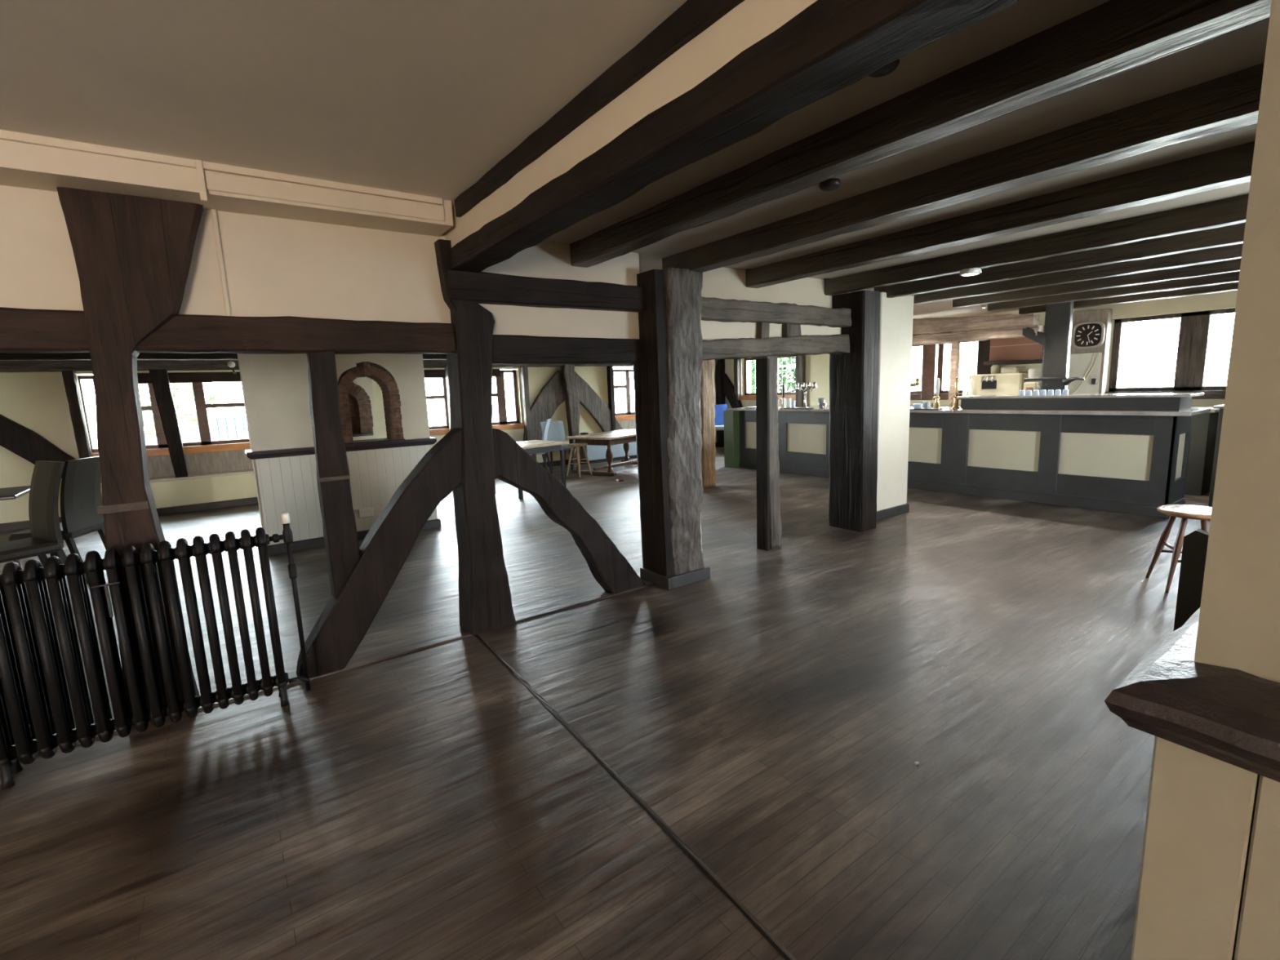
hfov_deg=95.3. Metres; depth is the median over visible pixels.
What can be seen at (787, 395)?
window
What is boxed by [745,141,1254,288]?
joist
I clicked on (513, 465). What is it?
brace
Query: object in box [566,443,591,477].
stool
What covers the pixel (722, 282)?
wall panel
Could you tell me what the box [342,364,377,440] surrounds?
wall
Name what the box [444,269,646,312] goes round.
beam
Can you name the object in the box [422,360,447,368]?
wall plate
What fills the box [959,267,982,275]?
recessed light
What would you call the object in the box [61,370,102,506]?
post
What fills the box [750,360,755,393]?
bush
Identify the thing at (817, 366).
wall
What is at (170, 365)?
wall plate
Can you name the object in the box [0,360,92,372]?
wall plate
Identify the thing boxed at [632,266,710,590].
pillar
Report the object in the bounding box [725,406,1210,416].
countertop
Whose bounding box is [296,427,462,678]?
brace
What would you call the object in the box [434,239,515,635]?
post
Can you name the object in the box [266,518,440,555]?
baseboard
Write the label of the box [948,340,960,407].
post
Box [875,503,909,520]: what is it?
baseboard
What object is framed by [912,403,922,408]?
bowl
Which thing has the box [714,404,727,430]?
dining chair
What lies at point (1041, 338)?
bracket
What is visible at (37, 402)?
wall
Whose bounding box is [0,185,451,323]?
wall panel
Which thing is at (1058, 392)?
glass
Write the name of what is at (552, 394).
brace
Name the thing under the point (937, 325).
lintel
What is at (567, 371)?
post
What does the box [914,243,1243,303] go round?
joist
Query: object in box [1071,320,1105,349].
wall clock
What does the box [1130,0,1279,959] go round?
wall
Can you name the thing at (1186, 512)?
round stool
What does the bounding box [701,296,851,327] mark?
beam
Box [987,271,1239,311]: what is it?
joist
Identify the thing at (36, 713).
radiator
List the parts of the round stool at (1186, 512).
leg, leg, seat, leg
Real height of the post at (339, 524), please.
1.400 m
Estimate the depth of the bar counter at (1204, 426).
6.67 m
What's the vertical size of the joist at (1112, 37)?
0.163 m
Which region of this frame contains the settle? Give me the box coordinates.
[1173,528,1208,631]
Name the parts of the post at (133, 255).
repair strip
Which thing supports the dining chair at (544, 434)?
on the floor
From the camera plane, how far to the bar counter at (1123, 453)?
6.60 m
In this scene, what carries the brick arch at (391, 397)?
attached to the wall at (275, 388)
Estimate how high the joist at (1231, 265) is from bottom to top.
0.164 m
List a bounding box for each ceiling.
[0,0,687,206]
[543,0,1269,319]
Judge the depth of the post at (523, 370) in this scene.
10.91 m
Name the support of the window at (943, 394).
in the wall at (817, 366)
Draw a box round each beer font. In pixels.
[793,382,817,407]
[911,377,920,389]
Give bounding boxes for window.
[77,371,250,457]
[423,368,524,435]
[613,368,635,420]
[733,355,805,406]
[910,339,991,399]
[1104,307,1235,399]
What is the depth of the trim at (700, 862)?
1.91 m
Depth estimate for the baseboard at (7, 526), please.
7.22 m
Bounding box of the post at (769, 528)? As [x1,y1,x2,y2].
[755,355,782,551]
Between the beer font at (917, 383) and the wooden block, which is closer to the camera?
the beer font at (917, 383)
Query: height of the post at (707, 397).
2.390 m
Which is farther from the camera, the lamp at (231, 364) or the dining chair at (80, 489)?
the lamp at (231, 364)
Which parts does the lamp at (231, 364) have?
lamp shade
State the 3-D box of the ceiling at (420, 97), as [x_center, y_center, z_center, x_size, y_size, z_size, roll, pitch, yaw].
[-1.609,-0.834,-1.215,6.200,0.120,6.900,-8,11,-35]
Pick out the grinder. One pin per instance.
(1033, 373)
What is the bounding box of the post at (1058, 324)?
[1040,301,1074,394]
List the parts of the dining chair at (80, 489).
leg, leg, seat, leg, backrest, leg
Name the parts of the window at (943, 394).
sill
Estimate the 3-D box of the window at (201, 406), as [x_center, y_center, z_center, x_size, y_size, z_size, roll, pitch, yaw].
[-6.373,-0.929,8.137,2.100,1.120,0.200,-8,11,-35]
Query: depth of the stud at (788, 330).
5.03 m
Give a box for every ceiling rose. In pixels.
[818,177,840,191]
[867,58,899,77]
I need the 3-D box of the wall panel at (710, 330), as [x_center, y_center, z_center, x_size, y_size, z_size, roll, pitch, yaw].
[1.132,-1.256,5.027,2.000,0.260,0.090,-8,11,-35]
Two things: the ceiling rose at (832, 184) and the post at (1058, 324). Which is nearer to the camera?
the ceiling rose at (832, 184)
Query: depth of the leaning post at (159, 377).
7.79 m
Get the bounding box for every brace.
[0,413,75,478]
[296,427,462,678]
[492,428,645,593]
[523,369,565,440]
[574,371,622,431]
[722,373,742,408]
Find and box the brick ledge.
[983,359,1042,365]
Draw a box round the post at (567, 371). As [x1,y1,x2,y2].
[560,364,579,465]
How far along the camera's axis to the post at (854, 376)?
5.57 m
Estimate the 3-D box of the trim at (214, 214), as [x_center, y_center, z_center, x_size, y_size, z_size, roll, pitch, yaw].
[-1.960,-1.024,2.728,0.020,0.500,0.024,-8,11,-35]
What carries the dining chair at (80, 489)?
on the floor
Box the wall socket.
[358,506,373,517]
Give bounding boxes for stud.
[715,359,724,447]
[755,321,769,338]
[782,323,801,337]
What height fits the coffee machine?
0.601 m
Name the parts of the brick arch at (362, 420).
door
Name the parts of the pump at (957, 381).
spout, handle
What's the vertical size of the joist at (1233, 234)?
0.165 m
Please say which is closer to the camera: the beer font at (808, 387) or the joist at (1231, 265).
the joist at (1231, 265)
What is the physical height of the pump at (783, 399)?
0.402 m
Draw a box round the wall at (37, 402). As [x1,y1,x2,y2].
[0,359,716,523]
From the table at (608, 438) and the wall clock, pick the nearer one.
the wall clock
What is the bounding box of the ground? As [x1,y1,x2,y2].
[91,404,633,448]
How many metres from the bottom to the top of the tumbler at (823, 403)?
0.090 m
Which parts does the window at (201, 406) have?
sill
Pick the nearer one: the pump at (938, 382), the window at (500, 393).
the pump at (938, 382)
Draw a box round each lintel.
[911,324,1043,345]
[912,313,1039,335]
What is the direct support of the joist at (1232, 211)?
attached to the ceiling at (1245, 47)
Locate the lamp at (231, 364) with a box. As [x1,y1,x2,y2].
[227,360,236,373]
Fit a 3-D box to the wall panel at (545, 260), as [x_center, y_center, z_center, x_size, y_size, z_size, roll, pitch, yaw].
[-0.564,-1.204,3.790,1.320,0.625,0.110,-8,11,-35]
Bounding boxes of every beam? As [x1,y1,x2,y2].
[0,306,455,354]
[0,352,741,359]
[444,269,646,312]
[448,0,1019,273]
[491,334,644,364]
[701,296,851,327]
[702,333,850,360]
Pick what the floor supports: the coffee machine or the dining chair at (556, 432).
the dining chair at (556, 432)
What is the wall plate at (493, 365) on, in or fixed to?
attached to the wall at (37, 402)
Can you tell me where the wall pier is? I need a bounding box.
[876,292,913,511]
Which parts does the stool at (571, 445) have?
leg, seat, leg, leg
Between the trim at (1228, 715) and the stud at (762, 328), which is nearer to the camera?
the trim at (1228, 715)
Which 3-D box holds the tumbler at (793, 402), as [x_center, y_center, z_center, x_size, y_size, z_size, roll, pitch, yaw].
[2.491,-1.226,9.480,0.070,0.120,0.070,-8,11,-35]
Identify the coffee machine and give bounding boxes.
[968,364,1030,395]
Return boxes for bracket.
[1022,327,1046,346]
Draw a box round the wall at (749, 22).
[444,0,817,247]
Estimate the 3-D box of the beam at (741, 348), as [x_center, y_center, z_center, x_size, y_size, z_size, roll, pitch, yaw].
[1.161,-1.142,4.984,2.032,0.247,0.148,-8,11,-34]
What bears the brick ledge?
attached to the brick wall at (1023, 348)
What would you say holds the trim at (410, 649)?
on the floor
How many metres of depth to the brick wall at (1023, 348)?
8.47 m
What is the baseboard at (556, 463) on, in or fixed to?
attached to the wall at (37, 402)
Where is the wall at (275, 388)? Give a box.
[237,353,437,545]
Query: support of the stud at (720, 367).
on the floor
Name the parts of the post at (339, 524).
repair strip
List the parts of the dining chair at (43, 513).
seat, leg, backrest, leg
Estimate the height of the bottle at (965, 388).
0.430 m
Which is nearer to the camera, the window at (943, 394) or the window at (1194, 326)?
the window at (1194, 326)
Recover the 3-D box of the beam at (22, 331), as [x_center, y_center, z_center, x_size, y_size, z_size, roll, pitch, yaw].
[-3.600,-0.453,1.638,6.150,0.178,0.172,-8,11,-35]
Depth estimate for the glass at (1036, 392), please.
6.94 m
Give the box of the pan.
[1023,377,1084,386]
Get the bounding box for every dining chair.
[0,460,66,567]
[8,456,106,584]
[529,418,552,473]
[540,420,573,472]
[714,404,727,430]
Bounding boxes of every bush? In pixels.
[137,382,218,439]
[750,356,795,393]
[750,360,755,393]
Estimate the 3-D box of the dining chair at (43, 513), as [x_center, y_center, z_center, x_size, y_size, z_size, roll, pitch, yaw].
[-4.660,0.420,4.377,0.440,1.064,0.542,2,10,26]
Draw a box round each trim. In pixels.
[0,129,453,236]
[18,581,654,759]
[210,208,231,315]
[244,436,436,459]
[476,633,796,959]
[1104,607,1279,782]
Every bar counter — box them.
[724,392,1210,518]
[806,404,1219,496]
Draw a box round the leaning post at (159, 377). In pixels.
[148,368,188,477]
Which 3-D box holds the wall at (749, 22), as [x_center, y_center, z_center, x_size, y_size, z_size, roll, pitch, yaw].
[0.894,-1.020,0.610,0.065,0.260,6.750,-8,11,-35]
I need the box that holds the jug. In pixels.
[785,398,791,407]
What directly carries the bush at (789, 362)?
on the ground
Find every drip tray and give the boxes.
[783,407,813,408]
[910,408,942,409]
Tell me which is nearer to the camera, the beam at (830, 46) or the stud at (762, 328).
the beam at (830, 46)
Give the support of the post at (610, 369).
attached to the wall at (37, 402)
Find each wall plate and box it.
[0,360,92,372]
[137,360,239,370]
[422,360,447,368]
[492,364,632,367]
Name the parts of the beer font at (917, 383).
arm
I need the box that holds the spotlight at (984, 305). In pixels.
[981,303,986,308]
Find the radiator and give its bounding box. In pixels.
[0,512,311,789]
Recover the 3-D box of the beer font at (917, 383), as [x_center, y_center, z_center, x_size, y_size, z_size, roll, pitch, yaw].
[3.597,-1.170,7.925,0.143,0.411,0.398,-8,11,-35]
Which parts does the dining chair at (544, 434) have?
leg, backrest, leg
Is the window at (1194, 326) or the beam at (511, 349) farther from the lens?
the window at (1194, 326)
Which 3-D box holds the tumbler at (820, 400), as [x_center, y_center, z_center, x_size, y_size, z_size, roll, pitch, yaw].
[2.811,-1.188,9.034,0.100,0.160,0.100,-8,11,-35]
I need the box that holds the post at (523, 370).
[520,366,532,457]
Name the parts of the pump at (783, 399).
handle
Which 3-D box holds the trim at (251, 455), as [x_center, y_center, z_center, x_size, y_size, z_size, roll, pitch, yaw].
[-3.035,-0.341,6.034,1.740,0.077,0.370,-8,11,-35]
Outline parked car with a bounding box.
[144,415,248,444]
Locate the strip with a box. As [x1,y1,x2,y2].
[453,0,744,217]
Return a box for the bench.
[581,441,636,463]
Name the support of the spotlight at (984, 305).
attached to the ceiling at (1245, 47)
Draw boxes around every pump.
[777,383,786,408]
[931,377,940,408]
[950,377,959,408]
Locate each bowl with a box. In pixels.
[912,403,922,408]
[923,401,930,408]
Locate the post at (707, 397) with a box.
[700,359,716,488]
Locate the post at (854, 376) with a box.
[828,289,880,532]
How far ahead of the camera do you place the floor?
2.28 m
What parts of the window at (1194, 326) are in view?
sill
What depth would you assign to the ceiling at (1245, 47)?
2.42 m
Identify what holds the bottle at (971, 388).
on the bar counter at (1204, 426)
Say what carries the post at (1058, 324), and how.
on the floor
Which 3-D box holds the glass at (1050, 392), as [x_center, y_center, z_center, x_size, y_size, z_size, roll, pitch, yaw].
[4.815,-1.031,6.844,0.062,0.061,0.062,-8,11,-35]
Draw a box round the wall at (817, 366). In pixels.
[724,290,1237,408]
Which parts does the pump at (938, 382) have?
spout, handle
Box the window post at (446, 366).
[444,365,450,431]
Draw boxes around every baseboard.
[0,514,104,532]
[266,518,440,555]
[538,442,716,466]
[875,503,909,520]
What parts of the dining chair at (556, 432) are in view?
leg, backrest, seat, leg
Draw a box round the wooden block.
[615,478,623,481]
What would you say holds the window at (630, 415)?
in the wall at (37, 402)
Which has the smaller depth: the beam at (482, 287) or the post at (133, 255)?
the post at (133, 255)
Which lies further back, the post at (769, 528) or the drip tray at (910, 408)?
the drip tray at (910, 408)
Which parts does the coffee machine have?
drip panel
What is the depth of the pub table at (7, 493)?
5.08 m
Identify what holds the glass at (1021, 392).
on the bar counter at (1123, 453)
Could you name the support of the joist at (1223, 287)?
attached to the ceiling at (1245, 47)
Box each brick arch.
[337,361,405,444]
[346,382,373,436]
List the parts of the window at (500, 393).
sill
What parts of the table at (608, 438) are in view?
leg, foot rail, leg, leg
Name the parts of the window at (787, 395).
sill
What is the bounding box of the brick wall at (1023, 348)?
[989,324,1044,360]
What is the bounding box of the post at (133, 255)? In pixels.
[56,186,203,729]
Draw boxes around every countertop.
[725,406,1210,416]
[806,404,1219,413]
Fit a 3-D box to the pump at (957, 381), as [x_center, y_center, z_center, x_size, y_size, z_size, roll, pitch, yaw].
[4.044,-1.114,7.491,0.179,0.402,0.090,-8,11,-35]
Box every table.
[0,485,30,500]
[494,440,568,499]
[564,429,637,475]
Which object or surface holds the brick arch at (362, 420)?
in the wall at (366, 383)
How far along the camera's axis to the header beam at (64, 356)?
7.23 m
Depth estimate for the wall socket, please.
6.07 m
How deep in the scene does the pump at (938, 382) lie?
7.61 m
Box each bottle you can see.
[962,378,967,395]
[968,377,973,395]
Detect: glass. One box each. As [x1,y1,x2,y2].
[1018,390,1025,395]
[1026,390,1031,395]
[1032,389,1039,395]
[1040,389,1046,395]
[1047,389,1053,395]
[1054,389,1061,395]
[1062,389,1068,395]
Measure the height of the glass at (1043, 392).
0.061 m
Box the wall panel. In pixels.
[1070,308,1112,393]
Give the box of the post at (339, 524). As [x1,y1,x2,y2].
[306,351,359,599]
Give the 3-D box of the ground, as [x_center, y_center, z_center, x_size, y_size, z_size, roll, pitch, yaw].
[-0.589,-0.794,18.111,100.000,0.100,90.000,-8,11,-35]
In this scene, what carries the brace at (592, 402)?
attached to the post at (567, 371)
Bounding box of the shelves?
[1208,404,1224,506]
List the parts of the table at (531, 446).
leg, leg, leg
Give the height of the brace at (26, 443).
1.468 m
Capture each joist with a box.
[569,0,1271,267]
[662,62,1264,272]
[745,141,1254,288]
[825,193,1248,295]
[874,222,1245,297]
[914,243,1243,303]
[952,257,1241,307]
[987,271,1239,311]
[1018,281,1238,314]
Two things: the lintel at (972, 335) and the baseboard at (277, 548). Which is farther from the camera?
the lintel at (972, 335)
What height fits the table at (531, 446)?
0.720 m
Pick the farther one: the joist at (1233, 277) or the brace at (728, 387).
the brace at (728, 387)
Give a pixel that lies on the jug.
(788, 400)
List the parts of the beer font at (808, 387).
arm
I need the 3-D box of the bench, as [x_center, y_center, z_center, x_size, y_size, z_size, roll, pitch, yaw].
[-0.137,-0.694,12.425,2.450,0.430,0.240,-8,11,-35]
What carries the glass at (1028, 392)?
on the bar counter at (1123, 453)
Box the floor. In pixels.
[0,446,1210,959]
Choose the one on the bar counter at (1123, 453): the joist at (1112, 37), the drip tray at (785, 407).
the drip tray at (785, 407)
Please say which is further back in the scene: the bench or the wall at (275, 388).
the bench
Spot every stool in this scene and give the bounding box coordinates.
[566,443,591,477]
[1145,504,1212,593]
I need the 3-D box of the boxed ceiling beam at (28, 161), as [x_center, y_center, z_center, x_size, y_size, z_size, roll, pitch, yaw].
[-3.539,-1.032,1.412,6.130,0.160,0.275,-8,11,-35]
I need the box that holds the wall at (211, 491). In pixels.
[100,469,257,515]
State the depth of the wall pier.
6.06 m
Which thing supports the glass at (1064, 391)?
on the bar counter at (1123, 453)
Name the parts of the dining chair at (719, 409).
seat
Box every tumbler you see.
[791,400,795,407]
[817,397,825,408]
[822,402,826,408]
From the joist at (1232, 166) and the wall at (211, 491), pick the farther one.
the wall at (211, 491)
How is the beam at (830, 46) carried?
attached to the post at (485, 601)
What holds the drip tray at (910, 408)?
on the bar counter at (1123, 453)
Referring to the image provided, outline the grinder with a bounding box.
[1023,368,1040,394]
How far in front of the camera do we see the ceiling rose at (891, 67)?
1.72 m
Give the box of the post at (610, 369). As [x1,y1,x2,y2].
[606,365,615,431]

